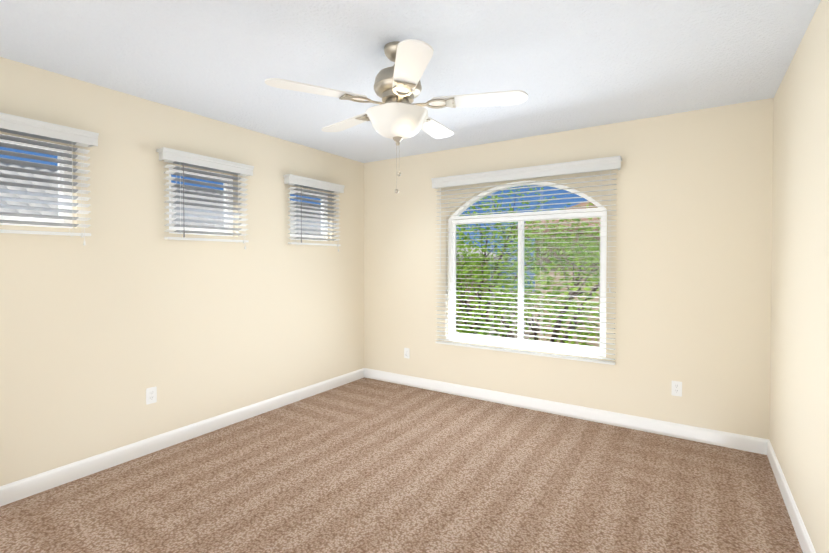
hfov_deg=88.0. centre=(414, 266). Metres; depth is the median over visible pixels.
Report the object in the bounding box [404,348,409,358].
electrical outlet
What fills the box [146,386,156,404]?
electrical outlet
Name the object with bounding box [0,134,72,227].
window
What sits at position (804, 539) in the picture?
baseboard
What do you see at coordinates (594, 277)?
tree
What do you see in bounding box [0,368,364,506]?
baseboard
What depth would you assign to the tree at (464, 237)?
9.45 m
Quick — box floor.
[0,377,802,552]
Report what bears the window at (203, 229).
in the wall at (115, 317)
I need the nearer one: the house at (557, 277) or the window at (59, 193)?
the window at (59, 193)
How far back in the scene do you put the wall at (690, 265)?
3.51 m
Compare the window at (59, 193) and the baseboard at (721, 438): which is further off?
the baseboard at (721, 438)
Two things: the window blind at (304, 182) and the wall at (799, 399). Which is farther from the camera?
the window blind at (304, 182)
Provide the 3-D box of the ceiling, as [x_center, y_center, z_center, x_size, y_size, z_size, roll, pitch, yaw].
[-0.284,-1.234,2.149,4.060,0.100,4.900,1,1,33]
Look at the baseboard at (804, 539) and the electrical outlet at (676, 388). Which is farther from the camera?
the electrical outlet at (676, 388)
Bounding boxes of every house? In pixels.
[0,162,503,334]
[535,234,599,346]
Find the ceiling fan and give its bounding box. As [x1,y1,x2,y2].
[265,39,527,192]
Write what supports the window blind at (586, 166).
attached to the window at (452, 253)
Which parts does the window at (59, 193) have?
glass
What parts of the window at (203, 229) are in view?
glass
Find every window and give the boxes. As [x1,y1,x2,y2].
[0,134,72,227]
[169,165,232,235]
[290,187,327,240]
[446,181,606,356]
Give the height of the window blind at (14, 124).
0.720 m
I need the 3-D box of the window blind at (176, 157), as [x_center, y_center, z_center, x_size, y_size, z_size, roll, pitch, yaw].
[-1.637,-0.503,3.432,0.102,0.720,0.754,1,1,33]
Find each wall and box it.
[0,57,363,485]
[364,98,773,438]
[769,0,828,552]
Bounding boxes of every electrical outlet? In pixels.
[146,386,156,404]
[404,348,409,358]
[671,381,681,396]
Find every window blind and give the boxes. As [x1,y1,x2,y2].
[0,112,98,245]
[156,147,253,248]
[283,174,344,251]
[431,156,621,364]
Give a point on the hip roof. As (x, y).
(569, 225)
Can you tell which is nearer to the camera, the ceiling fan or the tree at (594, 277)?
the ceiling fan
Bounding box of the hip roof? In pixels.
[506,202,600,237]
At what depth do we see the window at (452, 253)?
4.14 m
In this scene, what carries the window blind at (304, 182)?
attached to the window at (309, 236)
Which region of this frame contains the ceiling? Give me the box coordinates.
[0,0,820,162]
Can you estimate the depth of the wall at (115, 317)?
3.11 m
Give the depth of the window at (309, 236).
4.62 m
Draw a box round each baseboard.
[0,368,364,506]
[364,368,768,454]
[767,440,815,552]
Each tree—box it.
[456,185,595,333]
[456,203,600,346]
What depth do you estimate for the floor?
2.60 m

